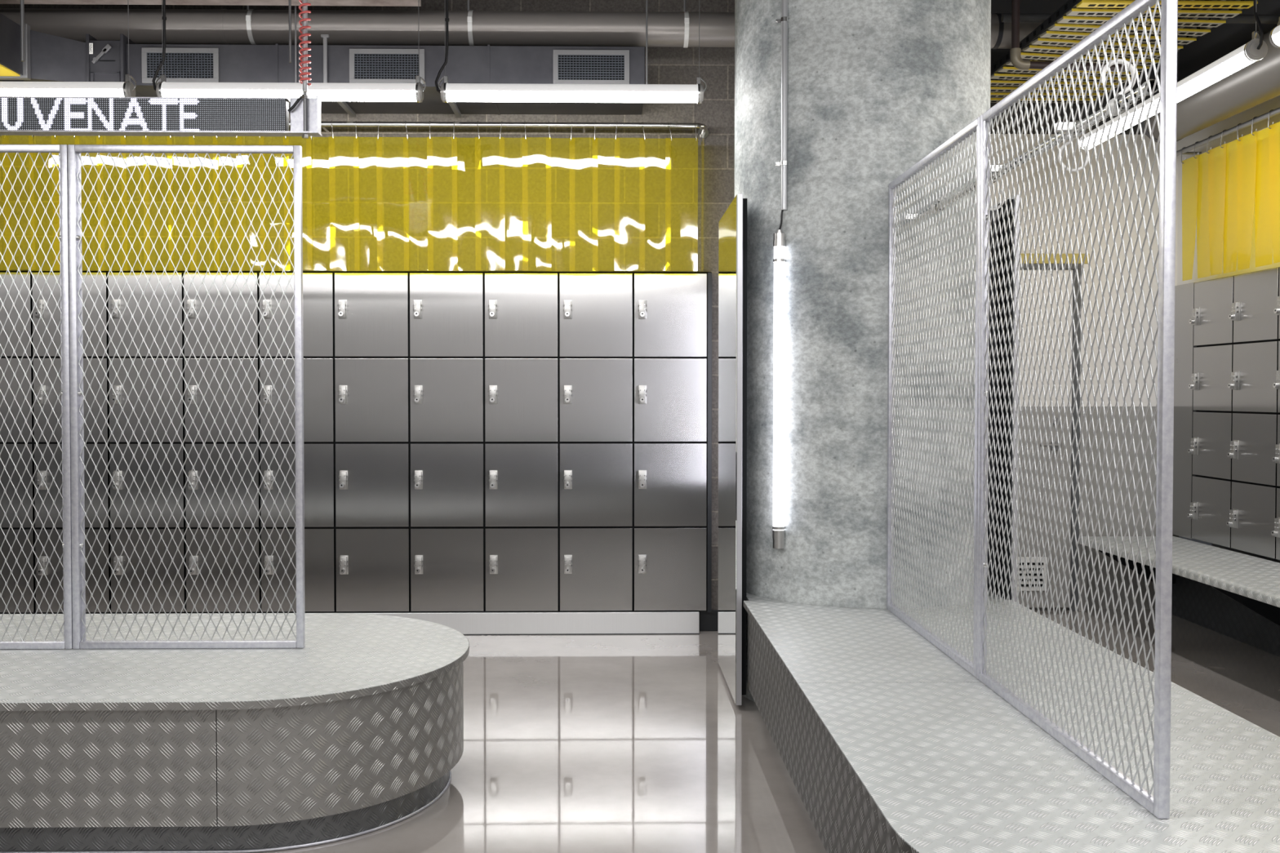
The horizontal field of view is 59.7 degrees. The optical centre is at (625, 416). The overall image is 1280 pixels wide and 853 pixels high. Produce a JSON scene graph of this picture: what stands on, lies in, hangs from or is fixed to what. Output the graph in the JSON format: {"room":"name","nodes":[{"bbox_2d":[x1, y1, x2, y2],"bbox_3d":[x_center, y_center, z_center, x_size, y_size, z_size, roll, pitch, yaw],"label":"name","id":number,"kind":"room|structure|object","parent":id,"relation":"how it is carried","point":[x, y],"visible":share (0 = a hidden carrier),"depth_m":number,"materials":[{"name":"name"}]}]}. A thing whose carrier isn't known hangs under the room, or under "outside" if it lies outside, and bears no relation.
{"room":"changing room","nodes":[
{"label":"changing room","id":0,"kind":"room"},
{"bbox_2d":[0,91,321,138],"bbox_3d":[-2.493,-1.285,4.757,2.368,0.195,0.067,0,1,-1],"label":"led sign","id":1,"kind":"object","parent":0,"point":[19,115],"visible":1,"depth_m":4.74,"materials":[{"name":"black"}]},
{"bbox_2d":[0,0,734,609],"bbox_3d":[-2.135,-0.910,6.824,7.150,4.300,0.850,0,1,-1],"label":"wall","id":2,"kind":"structure","parent":0,"point":[392,203],"depth_m":6.41,"materials":[{"name":"concrete"}]},
{"bbox_2d":[288,121,708,138],"bbox_3d":[-1.911,-1.628,6.290,4.782,0.064,0.194,0,1,-1],"label":"curtain rod","id":3,"kind":"object","parent":2,"relation":"attached to","point":[323,124],"visible":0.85,"depth_m":6.22,"materials":[{"name":"silver metal"}]},
{"bbox_2d":[4,120,707,272],"bbox_3d":[-1.756,-1.228,6.261,4.448,0.838,0.150,0,1,-1],"label":"curtain","id":4,"kind":"object","parent":3,"relation":"hanging from","point":[5,137],"visible":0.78,"depth_m":6.23,"materials":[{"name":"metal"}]},
{"bbox_2d":[698,609,718,631],"bbox_3d":[0.831,1.187,6.482,0.810,0.122,0.013,0,1,-1],"label":"baseboard","id":5,"kind":"structure","parent":2,"relation":"attached to","point":[708,621],"depth_m":6.47,"materials":[{"name":"black paint"}]},
{"bbox_2d":[706,272,711,612],"bbox_3d":[0.479,0.150,6.595,0.024,1.950,0.396,0,1,-1],"label":"strip","id":6,"kind":"object","parent":2,"relation":"attached to","point":[709,274],"visible":0.43,"depth_m":6.40,"materials":[{"name":"black paint"}]},
{"bbox_2d":[251,608,1279,852],"bbox_3d":[-0.884,1.411,2.165,9.500,0.150,10.700,0,1,-1],"label":"floor","id":7,"kind":"structure","parent":0,"point":[606,743],"depth_m":4.36,"materials":[{"name":"concrete"}]},
{"bbox_2d":[0,528,35,613],"bbox_3d":[-3.581,0.878,6.519,0.426,0.486,0.447,0,1,-1],"label":"locker","id":8,"kind":"object","parent":7,"relation":"on","point":[11,536],"visible":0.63,"depth_m":6.34,"materials":[{"name":"silver"}]},
{"bbox_2d":[0,443,35,528],"bbox_3d":[-3.581,0.392,6.509,0.426,0.486,0.447,0,1,-1],"label":"locker","id":9,"kind":"object","parent":8,"relation":"on","point":[4,456],"visible":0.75,"depth_m":6.33,"materials":[{"name":"silver"}]},
{"bbox_2d":[0,357,35,443],"bbox_3d":[-3.581,-0.094,6.499,0.426,0.486,0.447,0,1,-1],"label":"locker","id":10,"kind":"object","parent":9,"relation":"on","point":[14,363],"visible":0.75,"depth_m":6.33,"materials":[{"name":"silver"}]},
{"bbox_2d":[0,271,33,357],"bbox_3d":[-3.581,-0.580,6.489,0.426,0.486,0.447,0,1,-1],"label":"locker","id":11,"kind":"object","parent":10,"relation":"on","point":[13,293],"visible":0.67,"depth_m":6.32,"materials":[{"name":"silver"}]},
{"bbox_2d":[35,528,111,613],"bbox_3d":[-3.155,0.877,6.526,0.426,0.486,0.447,0,1,-1],"label":"locker","id":12,"kind":"object","parent":7,"relation":"on","point":[43,536],"visible":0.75,"depth_m":6.35,"materials":[{"name":"silver"}]},
{"bbox_2d":[34,442,111,528],"bbox_3d":[-3.155,0.392,6.516,0.426,0.486,0.447,0,1,-1],"label":"locker","id":13,"kind":"object","parent":12,"relation":"on","point":[95,455],"visible":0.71,"depth_m":6.34,"materials":[{"name":"silver"}]},
{"bbox_2d":[32,357,110,443],"bbox_3d":[-3.155,-0.094,6.506,0.426,0.486,0.447,0,1,-1],"label":"locker","id":14,"kind":"object","parent":13,"relation":"on","point":[46,362],"visible":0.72,"depth_m":6.33,"materials":[{"name":"silver"}]},
{"bbox_2d":[31,271,108,357],"bbox_3d":[-3.155,-0.580,6.496,0.426,0.486,0.447,0,1,-1],"label":"locker","id":15,"kind":"object","parent":14,"relation":"on","point":[94,292],"visible":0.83,"depth_m":6.32,"materials":[{"name":"silver"}]},
{"bbox_2d":[110,527,186,612],"bbox_3d":[-2.729,0.877,6.533,0.426,0.486,0.447,0,1,-1],"label":"locker","id":16,"kind":"object","parent":7,"relation":"on","point":[123,536],"visible":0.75,"depth_m":6.36,"materials":[{"name":"silver"}]},
{"bbox_2d":[109,442,185,528],"bbox_3d":[-2.729,0.392,6.523,0.426,0.486,0.447,0,1,-1],"label":"locker","id":17,"kind":"object","parent":16,"relation":"on","point":[139,455],"visible":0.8,"depth_m":6.35,"materials":[{"name":"silver"}]},
{"bbox_2d":[108,357,185,442],"bbox_3d":[-2.729,-0.094,6.513,0.426,0.486,0.447,0,1,-1],"label":"locker","id":18,"kind":"object","parent":17,"relation":"on","point":[138,362],"visible":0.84,"depth_m":6.34,"materials":[{"name":"silver"}]},
{"bbox_2d":[107,271,184,357],"bbox_3d":[-2.729,-0.580,6.503,0.426,0.486,0.447,0,1,-1],"label":"locker","id":19,"kind":"object","parent":18,"relation":"on","point":[121,281],"visible":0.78,"depth_m":6.33,"materials":[{"name":"silver"}]},
{"bbox_2d":[185,527,261,612],"bbox_3d":[-2.303,0.877,6.540,0.426,0.486,0.447,0,1,-1],"label":"locker","id":20,"kind":"object","parent":7,"relation":"on","point":[210,536],"visible":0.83,"depth_m":6.36,"materials":[{"name":"silver"}]},
{"bbox_2d":[185,442,261,527],"bbox_3d":[-2.303,0.391,6.530,0.426,0.486,0.447,0,1,-1],"label":"locker","id":21,"kind":"object","parent":20,"relation":"on","point":[225,455],"visible":0.71,"depth_m":6.35,"materials":[{"name":"silver"}]},
{"bbox_2d":[184,357,260,442],"bbox_3d":[-2.303,-0.095,6.520,0.426,0.486,0.447,0,1,-1],"label":"locker","id":22,"kind":"object","parent":21,"relation":"on","point":[214,362],"visible":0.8,"depth_m":6.34,"materials":[{"name":"silver"}]},
{"bbox_2d":[183,271,259,357],"bbox_3d":[-2.303,-0.581,6.510,0.426,0.486,0.447,0,1,-1],"label":"locker","id":23,"kind":"object","parent":22,"relation":"on","point":[219,281],"visible":0.73,"depth_m":6.33,"materials":[{"name":"silver"}]},
{"bbox_2d":[0,613,469,852],"bbox_3d":[-2.588,1.060,3.893,4.067,0.480,1.317,0,1,-1],"label":"bench","id":24,"kind":"object","parent":7,"relation":"on","point":[357,730],"visible":1,"depth_m":3.35,"materials":[{"name":"silver"}]},
{"bbox_2d":[0,144,72,648],"bbox_3d":[-2.349,-0.064,3.907,0.808,1.766,0.025,0,1,-1],"label":"mesh screen","id":25,"kind":"object","parent":24,"relation":"on","point":[62,149],"visible":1,"depth_m":3.91,"materials":[{"name":"metal"}]},
{"bbox_2d":[67,144,305,648],"bbox_3d":[-1.540,-0.064,3.920,0.808,1.766,0.025,0,1,-1],"label":"mesh screen","id":26,"kind":"object","parent":24,"relation":"on","point":[75,187],"visible":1,"depth_m":3.92,"materials":[{"name":"metal"}]},
{"bbox_2d":[261,527,336,612],"bbox_3d":[-1.876,0.877,6.546,0.426,0.486,0.447,0,1,-1],"label":"locker","id":27,"kind":"object","parent":7,"relation":"on","point":[320,559],"visible":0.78,"depth_m":6.37,"materials":[{"name":"silver"}]},
{"bbox_2d":[260,442,335,527],"bbox_3d":[-1.876,0.391,6.537,0.426,0.486,0.447,0,1,-1],"label":"locker","id":28,"kind":"object","parent":27,"relation":"on","point":[319,458],"visible":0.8,"depth_m":6.36,"materials":[{"name":"silver"}]},
{"bbox_2d":[259,357,335,442],"bbox_3d":[-1.876,-0.095,6.527,0.426,0.486,0.447,0,1,-1],"label":"locker","id":29,"kind":"object","parent":28,"relation":"on","point":[319,406],"visible":0.74,"depth_m":6.35,"materials":[{"name":"silver"}]},
{"bbox_2d":[258,271,334,357],"bbox_3d":[-1.876,-0.581,6.517,0.426,0.486,0.447,0,1,-1],"label":"locker","id":30,"kind":"object","parent":29,"relation":"on","point":[318,288],"visible":0.75,"depth_m":6.34,"materials":[{"name":"silver"}]},
{"bbox_2d":[0,610,699,635],"bbox_3d":[-1.994,1.183,6.570,4.824,0.126,0.448,0,1,-1],"label":"plinth","id":31,"kind":"object","parent":7,"relation":"on","point":[612,622],"visible":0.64,"depth_m":6.38,"materials":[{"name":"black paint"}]},
{"bbox_2d":[335,527,410,612],"bbox_3d":[-1.450,0.877,6.553,0.426,0.486,0.447,0,1,-1],"label":"locker","id":32,"kind":"object","parent":7,"relation":"on","point":[373,564],"visible":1,"depth_m":6.38,"materials":[{"name":"silver"}]},
{"bbox_2d":[335,442,410,527],"bbox_3d":[-1.450,0.391,6.543,0.426,0.486,0.447,0,1,-1],"label":"locker","id":33,"kind":"object","parent":32,"relation":"on","point":[372,479],"visible":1,"depth_m":6.37,"materials":[{"name":"silver"}]},
{"bbox_2d":[334,357,409,442],"bbox_3d":[-1.450,-0.095,6.533,0.426,0.486,0.447,0,1,-1],"label":"locker","id":34,"kind":"object","parent":33,"relation":"on","point":[372,394],"visible":0.98,"depth_m":6.36,"materials":[{"name":"silver"}]},
{"bbox_2d":[334,272,409,357],"bbox_3d":[-1.450,-0.581,6.524,0.426,0.486,0.447,0,1,-1],"label":"locker","id":35,"kind":"object","parent":34,"relation":"on","point":[372,309],"visible":0.99,"depth_m":6.35,"materials":[{"name":"silver"}]},
{"bbox_2d":[410,527,484,611],"bbox_3d":[-1.024,0.877,6.560,0.426,0.486,0.447,0,1,-1],"label":"locker","id":36,"kind":"object","parent":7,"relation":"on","point":[447,564],"visible":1,"depth_m":6.38,"materials":[{"name":"silver"}]},
{"bbox_2d":[409,442,484,527],"bbox_3d":[-1.024,0.391,6.550,0.426,0.486,0.447,0,1,-1],"label":"locker","id":37,"kind":"object","parent":36,"relation":"on","point":[447,479],"visible":0.98,"depth_m":6.37,"materials":[{"name":"silver"}]},
{"bbox_2d":[409,357,484,442],"bbox_3d":[-1.024,-0.095,6.540,0.426,0.486,0.447,0,1,-1],"label":"locker","id":38,"kind":"object","parent":37,"relation":"on","point":[446,394],"visible":1,"depth_m":6.37,"materials":[{"name":"silver"}]},
{"bbox_2d":[408,272,484,357],"bbox_3d":[-1.024,-0.581,6.530,0.426,0.486,0.447,0,1,-1],"label":"locker","id":39,"kind":"object","parent":38,"relation":"on","point":[446,309],"visible":0.99,"depth_m":6.35,"materials":[{"name":"silver"}]},
{"bbox_2d":[484,527,559,611],"bbox_3d":[-0.598,0.877,6.567,0.426,0.486,0.447,0,1,-1],"label":"locker","id":40,"kind":"object","parent":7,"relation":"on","point":[522,564],"visible":0.99,"depth_m":6.39,"materials":[{"name":"silver"}]},
{"bbox_2d":[484,442,559,527],"bbox_3d":[-0.598,0.391,6.557,0.426,0.486,0.447,0,1,-1],"label":"locker","id":41,"kind":"object","parent":40,"relation":"on","point":[522,479],"visible":1,"depth_m":6.38,"materials":[{"name":"silver"}]},
{"bbox_2d":[484,357,559,442],"bbox_3d":[-0.598,-0.095,6.547,0.426,0.486,0.447,0,1,-1],"label":"locker","id":42,"kind":"object","parent":41,"relation":"on","point":[522,394],"visible":0.99,"depth_m":6.37,"materials":[{"name":"silver"}]},
{"bbox_2d":[484,272,559,357],"bbox_3d":[-0.598,-0.581,6.537,0.426,0.486,0.447,0,1,-1],"label":"locker","id":43,"kind":"object","parent":42,"relation":"on","point":[522,309],"visible":0.99,"depth_m":6.36,"materials":[{"name":"silver"}]},
{"bbox_2d":[559,526,633,611],"bbox_3d":[-0.172,0.876,6.574,0.426,0.486,0.447,0,1,-1],"label":"locker","id":44,"kind":"object","parent":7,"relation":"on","point":[596,563],"visible":1,"depth_m":6.40,"materials":[{"name":"silver"}]},
{"bbox_2d":[559,442,633,527],"bbox_3d":[-0.172,0.391,6.564,0.426,0.486,0.447,0,1,-1],"label":"locker","id":45,"kind":"object","parent":44,"relation":"on","point":[596,479],"visible":1,"depth_m":6.39,"materials":[{"name":"silver"}]},
{"bbox_2d":[559,357,633,442],"bbox_3d":[-0.172,-0.095,6.554,0.426,0.486,0.447,0,1,-1],"label":"locker","id":46,"kind":"object","parent":45,"relation":"on","point":[596,394],"visible":1,"depth_m":6.38,"materials":[{"name":"silver"}]},
{"bbox_2d":[558,272,633,357],"bbox_3d":[-0.172,-0.581,6.544,0.426,0.486,0.447,0,1,-1],"label":"locker","id":47,"kind":"object","parent":46,"relation":"on","point":[596,309],"visible":1,"depth_m":6.37,"materials":[{"name":"silver"}]},
{"bbox_2d":[633,526,706,610],"bbox_3d":[0.254,0.876,6.581,0.426,0.486,0.447,0,1,-1],"label":"locker","id":48,"kind":"object","parent":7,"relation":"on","point":[670,562],"visible":1,"depth_m":6.40,"materials":[{"name":"silver"}]},
{"bbox_2d":[633,442,706,526],"bbox_3d":[0.254,0.391,6.571,0.426,0.486,0.447,0,1,-1],"label":"locker","id":49,"kind":"object","parent":48,"relation":"on","point":[670,478],"visible":0.99,"depth_m":6.39,"materials":[{"name":"silver"}]},
{"bbox_2d":[633,357,707,442],"bbox_3d":[0.254,-0.095,6.561,0.426,0.486,0.447,0,1,-1],"label":"locker","id":50,"kind":"object","parent":49,"relation":"on","point":[670,393],"visible":1,"depth_m":6.38,"materials":[{"name":"silver"}]},
{"bbox_2d":[633,272,707,357],"bbox_3d":[0.254,-0.581,6.551,0.426,0.486,0.447,0,1,-1],"label":"locker","id":51,"kind":"object","parent":50,"relation":"on","point":[670,309],"visible":1,"depth_m":6.37,"materials":[{"name":"silver"}]},
{"bbox_2d":[718,193,746,705],"bbox_3d":[0.497,0.142,5.228,0.049,2.222,0.778,0,1,-1],"label":"wall mirror","id":52,"kind":"object","parent":7,"relation":"on","point":[732,226],"visible":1,"depth_m":4.94,"materials":[{"name":"clear glass"}]},
{"bbox_2d":[718,195,737,704],"bbox_3d":[0.475,0.142,5.228,0.004,2.214,0.769,0,1,-1],"label":"mirror glass","id":53,"kind":"object","parent":52,"relation":"attached to","point":[727,224],"depth_m":5.17,"materials":[{"name":"white"}]},
{"bbox_2d":[987,194,1020,602],"bbox_3d":[1.684,0.142,5.247,0.049,2.222,0.778,0,1,-1],"label":"wall mirror","id":54,"kind":"object","parent":7,"relation":"on","point":[1017,255],"visible":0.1,"depth_m":4.90,"materials":[{"name":"clear glass"}]},
{"bbox_2d":[1017,205,1020,594],"bbox_3d":[1.707,0.141,5.248,0.004,2.214,0.769,0,1,-1],"label":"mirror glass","id":55,"kind":"object","parent":54,"relation":"attached to","point":[1018,227],"depth_m":4.85,"materials":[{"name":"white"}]},
{"bbox_2d":[743,591,1279,852],"bbox_3d":[1.121,1.070,3.420,1.173,0.480,3.302,0,1,-1],"label":"bench","id":56,"kind":"object","parent":7,"relation":"on","point":[886,743],"visible":0.73,"depth_m":2.91,"materials":[{"name":"silver"}]},
{"bbox_2d":[886,115,980,678],"bbox_3d":[1.110,-0.067,4.068,0.025,1.766,1.136,0,1,-1],"label":"mesh screen","id":57,"kind":"object","parent":56,"relation":"on","point":[971,667],"visible":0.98,"depth_m":4.00,"materials":[{"name":"metal"}]},
{"bbox_2d":[905,79,1158,222],"bbox_3d":[1.170,-0.777,3.532,0.079,0.033,1.945,0,1,-1],"label":"hook rail","id":58,"kind":"object","parent":57,"relation":"attached to","point":[1152,82],"visible":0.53,"depth_m":2.95,"materials":[{"name":"silver metal"}]},
{"bbox_2d":[1101,58,1136,115],"bbox_3d":[1.206,-0.807,2.729,0.088,0.134,0.044,0,1,-1],"label":"hook","id":59,"kind":"object","parent":58,"relation":"attached to","point":[1112,102],"visible":0.62,"depth_m":2.72,"materials":[{"name":"white metal"}]},
{"bbox_2d":[977,0,1177,818],"bbox_3d":[1.128,-0.044,2.917,0.025,1.766,1.162,0,1,-1],"label":"mesh screen","id":60,"kind":"object","parent":56,"relation":"on","point":[1158,803],"visible":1,"depth_m":2.74,"materials":[{"name":"metal"}]},
{"bbox_2d":[1078,536,1279,657],"bbox_3d":[3.215,1.056,4.095,0.639,0.480,6.040,0,1,-1],"label":"bench","id":61,"kind":"object","parent":7,"relation":"on","point":[1235,595],"visible":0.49,"depth_m":6.11,"materials":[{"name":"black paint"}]},
{"bbox_2d":[734,0,991,702],"bbox_3d":[1.091,-0.877,5.211,1.160,4.300,1.160,0,1,-1],"label":"wall column","id":62,"kind":"structure","parent":0,"point":[875,87],"depth_m":4.70,"materials":[{"name":"concrete"}]},
{"bbox_2d":[772,209,785,548],"bbox_3d":[0.660,-0.168,4.816,0.053,1.474,0.076,0,1,-1],"label":"lamp","id":63,"kind":"object","parent":62,"relation":"attached to","point":[779,242],"visible":1,"depth_m":4.79,"materials":[{"name":"white"}]},
{"bbox_2d":[775,0,788,210],"bbox_3d":[0.680,-1.941,4.762,0.070,2.114,0.034,0,1,-1],"label":"conduit","id":64,"kind":"object","parent":62,"relation":"attached to","point":[784,20],"visible":1,"depth_m":4.76,"materials":[{"name":"grey"}]},
{"bbox_2d":[990,0,1179,609],"bbox_3d":[2.485,-0.917,7.174,2.100,4.300,0.200,0,1,-1],"label":"wall","id":65,"kind":"structure","parent":0,"point":[1041,6],"depth_m":7.08,"materials":[{"name":"paint"}]},
{"bbox_2d":[1017,253,1089,611],"bbox_3d":[2.372,0.107,7.030,1.090,2.258,0.123,0,1,-1],"label":"door","id":66,"kind":"structure","parent":65,"relation":"in","point":[1064,255],"depth_m":7.04,"materials":[{"name":"paint"}]},
{"bbox_2d":[1017,556,1047,591],"bbox_3d":[2.527,0.998,7.056,0.280,0.215,0.014,0,1,-1],"label":"grille","id":67,"kind":"object","parent":66,"relation":"attached to","point":[1023,557],"depth_m":7.05,"materials":[{"name":"white"}]},
{"bbox_2d":[990,0,1257,103],"bbox_3d":[2.506,-1.935,5.953,0.822,0.114,2.100,0,1,-1],"label":"cable tray","id":68,"kind":"object","parent":65,"relation":"attached to","point":[1231,9],"visible":0.47,"depth_m":5.68,"materials":[{"name":"yellow metal"}]},
{"bbox_2d":[1140,31,1279,143],"bbox_3d":[3.180,-1.677,3.746,0.306,0.306,5.455,0,1,-1],"label":"duct","id":69,"kind":"object","parent":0,"point":[1258,82],"visible":0.52,"depth_m":5.65,"materials":[{"name":"grey"}]},
{"bbox_2d":[1177,0,1279,563],"bbox_3d":[3.779,-0.811,1.970,0.380,4.300,10.250,0,1,-1],"label":"wall","id":70,"kind":"structure","parent":0,"point":[1228,221],"depth_m":6.50,"materials":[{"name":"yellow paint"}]},
{"bbox_2d":[1000,13,1279,23],"bbox_3d":[2.731,-2.069,5.804,1.550,0.044,0.044,0,1,-1],"label":"pipe","id":71,"kind":"object","parent":70,"relation":"attached to","point":[1006,17],"visible":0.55,"depth_m":5.79,"materials":[{"name":"metal"}]},
{"bbox_2d":[1172,282,1196,538],"bbox_3d":[3.597,-0.035,6.961,0.273,1.568,0.288,0,1,-1],"label":"panel","id":72,"kind":"object","parent":70,"relation":"attached to","point":[1183,474],"visible":0.29,"depth_m":6.93,"materials":[{"name":"silver metal"}]},
{"bbox_2d":[1186,475,1235,548],"bbox_3d":[3.578,0.561,6.611,0.317,0.392,0.430,0,1,-1],"label":"locker","id":73,"kind":"object","parent":70,"relation":"attached to","point":[1210,506],"visible":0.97,"depth_m":6.60,"materials":[{"name":"silver"}]},
{"bbox_2d":[1187,411,1235,480],"bbox_3d":[3.578,0.169,6.603,0.317,0.392,0.430,0,1,-1],"label":"locker","id":74,"kind":"object","parent":73,"relation":"on","point":[1210,446],"visible":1,"depth_m":6.59,"materials":[{"name":"silver"}]},
{"bbox_2d":[1188,343,1236,412],"bbox_3d":[3.578,-0.223,6.595,0.317,0.392,0.430,0,1,-1],"label":"locker","id":75,"kind":"object","parent":74,"relation":"on","point":[1211,377],"visible":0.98,"depth_m":6.58,"materials":[{"name":"silver"}]},
{"bbox_2d":[1189,275,1236,346],"bbox_3d":[3.578,-0.615,6.587,0.317,0.392,0.430,0,1,-1],"label":"locker","id":76,"kind":"object","parent":75,"relation":"on","point":[1214,298],"visible":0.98,"depth_m":6.58,"materials":[{"name":"silver"}]},
{"bbox_2d":[1176,107,1279,155],"bbox_3d":[3.475,-1.551,4.176,0.154,0.029,5.300,0,1,-1],"label":"curtain rod","id":77,"kind":"object","parent":70,"relation":"attached to","point":[1185,150],"visible":0.84,"depth_m":6.25,"materials":[{"name":"silver metal"}]},
{"bbox_2d":[1226,480,1279,559],"bbox_3d":[3.585,0.570,6.181,0.317,0.392,0.430,0,1,-1],"label":"locker","id":78,"kind":"object","parent":70,"relation":"attached to","point":[1253,512],"visible":1,"depth_m":6.16,"materials":[{"name":"silver"}]},
{"bbox_2d":[1226,412,1279,486],"bbox_3d":[3.585,0.178,6.173,0.317,0.392,0.430,0,1,-1],"label":"locker","id":79,"kind":"object","parent":78,"relation":"on","point":[1254,442],"visible":0.99,"depth_m":6.15,"materials":[{"name":"silver"}]},
{"bbox_2d":[1227,340,1279,413],"bbox_3d":[3.585,-0.214,6.165,0.317,0.392,0.430,0,1,-1],"label":"locker","id":80,"kind":"object","parent":79,"relation":"on","point":[1255,364],"visible":0.98,"depth_m":6.16,"materials":[{"name":"silver"}]},
{"bbox_2d":[1228,266,1279,343],"bbox_3d":[3.585,-0.606,6.157,0.317,0.392,0.430,0,1,-1],"label":"locker","id":81,"kind":"object","parent":80,"relation":"on","point":[1255,294],"visible":1,"depth_m":6.15,"materials":[{"name":"silver"}]},
{"bbox_2d":[1271,488,1279,559],"bbox_3d":[3.592,0.578,5.752,0.317,0.392,0.430,0,1,-1],"label":"locker","id":82,"kind":"object","parent":70,"relation":"attached to","point":[1276,532],"visible":1,"depth_m":5.93,"materials":[{"name":"silver"}]},
{"bbox_2d":[1271,414,1279,486],"bbox_3d":[3.592,0.186,5.744,0.317,0.392,0.430,0,1,-1],"label":"locker","id":83,"kind":"object","parent":82,"relation":"on","point":[1276,459],"visible":1,"depth_m":5.93,"materials":[{"name":"silver"}]},
{"bbox_3d":[-0.884,-2.983,2.075,9.500,0.040,10.700,0,1,-1],"label":"ceiling","id":84,"kind":"structure","parent":0,"visible":0},
{"bbox_2d":[20,0,24,62],"bbox_3d":[-2.887,-2.365,5.327,0.016,1.330,0.017,0,1,-1],"label":"rod","id":85,"kind":"object","parent":84,"relation":"hanging from","point":[22,2],"visible":1,"depth_m":5.33,"materials":[{"name":"silver metal"}]},
{"bbox_2d":[0,5,136,97],"bbox_3d":[-2.974,-2.263,5.278,1.296,1.531,0.091,0,1,-1],"label":"lamp","id":86,"kind":"object","parent":84,"relation":"hanging from","point":[126,88],"visible":0.8,"depth_m":5.26,"materials":[{"name":"white"}]},
{"bbox_2d":[0,88,124,97],"bbox_3d":[-2.974,-1.523,5.293,1.225,0.042,0.083,0,1,-1],"label":"diffuser","id":87,"kind":"object","parent":86,"relation":"attached to","point":[51,92],"depth_m":5.26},
{"bbox_2d":[0,0,421,6],"bbox_3d":[-2.670,-2.170,5.540,3.240,0.128,0.350,0,1,-1],"label":"overhead beam","id":88,"kind":"structure","parent":84,"relation":"attached to","point":[230,2],"depth_m":5.69,"materials":[{"name":"metal"}]},
{"bbox_2d":[151,0,426,102],"bbox_3d":[-1.601,-2.264,5.300,1.301,1.531,0.091,0,1,-1],"label":"lamp","id":89,"kind":"object","parent":84,"relation":"hanging from","point":[384,92],"visible":0.95,"depth_m":5.28,"materials":[{"name":"white"}]},
{"bbox_2d":[160,88,417,102],"bbox_3d":[-1.594,-1.523,5.315,1.215,0.042,0.083,0,1,-1],"label":"diffuser","id":90,"kind":"object","parent":89,"relation":"attached to","point":[325,95],"depth_m":5.28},
{"bbox_2d":[288,0,291,62],"bbox_3d":[-1.612,-2.365,5.347,0.011,1.330,0.012,0,1,-1],"label":"rod","id":91,"kind":"object","parent":84,"relation":"hanging from","point":[290,1],"visible":1,"depth_m":5.36,"materials":[{"name":"silver metal"}]},
{"bbox_2d":[298,0,311,92],"bbox_3d":[-1.367,-2.202,4.745,0.052,1.632,0.052,0,1,-1],"label":"coiled cable","id":92,"kind":"object","parent":84,"relation":"hanging from","point":[304,4],"visible":1,"depth_m":4.75,"materials":[{"name":"red plastic"}]},
{"bbox_2d":[126,0,647,117],"bbox_3d":[-1.244,-2.365,6.074,2.710,1.360,0.600,0,1,-1],"label":"duct","id":93,"kind":"object","parent":84,"relation":"hanging from","point":[184,63],"visible":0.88,"depth_m":5.82,"materials":[{"name":"metal"}]},
{"bbox_2d":[0,13,144,97],"bbox_3d":[-3.112,-1.839,4.724,1.070,0.280,3.220,0,1,-1],"label":"duct","id":94,"kind":"object","parent":93,"relation":"attached to","point":[47,57],"visible":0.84,"depth_m":5.75,"materials":[{"name":"grey"}]},
{"bbox_2d":[141,47,219,83],"bbox_3d":[-2.312,-1.820,5.790,0.395,0.182,0.014,0,1,-1],"label":"grille","id":95,"kind":"object","parent":93,"relation":"attached to","point":[181,64],"depth_m":5.79,"materials":[{"name":"white"}]},
{"bbox_2d":[349,48,424,84],"bbox_3d":[-1.242,-1.820,5.807,0.390,0.182,0.012,0,1,-1],"label":"grille","id":96,"kind":"object","parent":93,"relation":"attached to","point":[366,65],"depth_m":5.81,"materials":[{"name":"white"}]},
{"bbox_2d":[552,49,629,84],"bbox_3d":[-0.179,-1.821,5.824,0.398,0.182,0.012,0,1,-1],"label":"grille","id":97,"kind":"object","parent":93,"relation":"attached to","point":[569,66],"depth_m":5.82,"materials":[{"name":"white"}]},
{"bbox_2d":[434,0,706,103],"bbox_3d":[-0.261,-2.264,5.321,1.301,1.531,0.091,0,1,-1],"label":"lamp","id":98,"kind":"object","parent":84,"relation":"hanging from","point":[450,92],"visible":1,"depth_m":5.30,"materials":[{"name":"white"}]},
{"bbox_2d":[445,90,697,102],"bbox_3d":[-0.254,-1.524,5.337,1.215,0.042,0.083,0,1,-1],"label":"diffuser","id":99,"kind":"object","parent":98,"relation":"attached to","point":[580,96],"depth_m":5.30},
{"bbox_2d":[0,0,1160,48],"bbox_3d":[-0.398,-2.526,6.041,6.600,1.036,0.194,0,1,-1],"label":"duct pipe","id":100,"kind":"object","parent":84,"relation":"hanging from","point":[248,26],"visible":0.71,"depth_m":5.97,"materials":[{"name":"metal"}]},
{"bbox_2d":[1009,0,1124,71],"bbox_3d":[2.179,-2.366,5.489,0.566,1.334,0.050,0,1,-1],"label":"pipe","id":101,"kind":"object","parent":84,"relation":"hanging from","point":[1016,60],"visible":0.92,"depth_m":5.48,"materials":[{"name":"grey metal"}]},
{"bbox_2d":[1079,93,1159,151],"bbox_3d":[2.616,-1.528,5.840,0.091,0.123,0.914,0,1,-1],"label":"lamp","id":102,"kind":"object","parent":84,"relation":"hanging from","point":[1156,97],"depth_m":5.82,"materials":[{"name":"white"}]},
{"bbox_2d":[1079,51,1257,149],"bbox_3d":[2.622,-1.519,5.488,0.083,0.057,1.650,0,1,-1],"label":"diffuser","id":103,"kind":"object","parent":102,"relation":"attached to","point":[1229,66],"depth_m":5.09,"materials":[{"name":"plastic"}]},
{"bbox_2d":[1177,0,1267,102],"bbox_3d":[2.632,-1.590,4.858,0.091,0.261,0.711,0,1,-1],"label":"lamp","id":104,"kind":"object","parent":84,"relation":"hanging from","point":[1255,49],"depth_m":4.82,"materials":[{"name":"white"}]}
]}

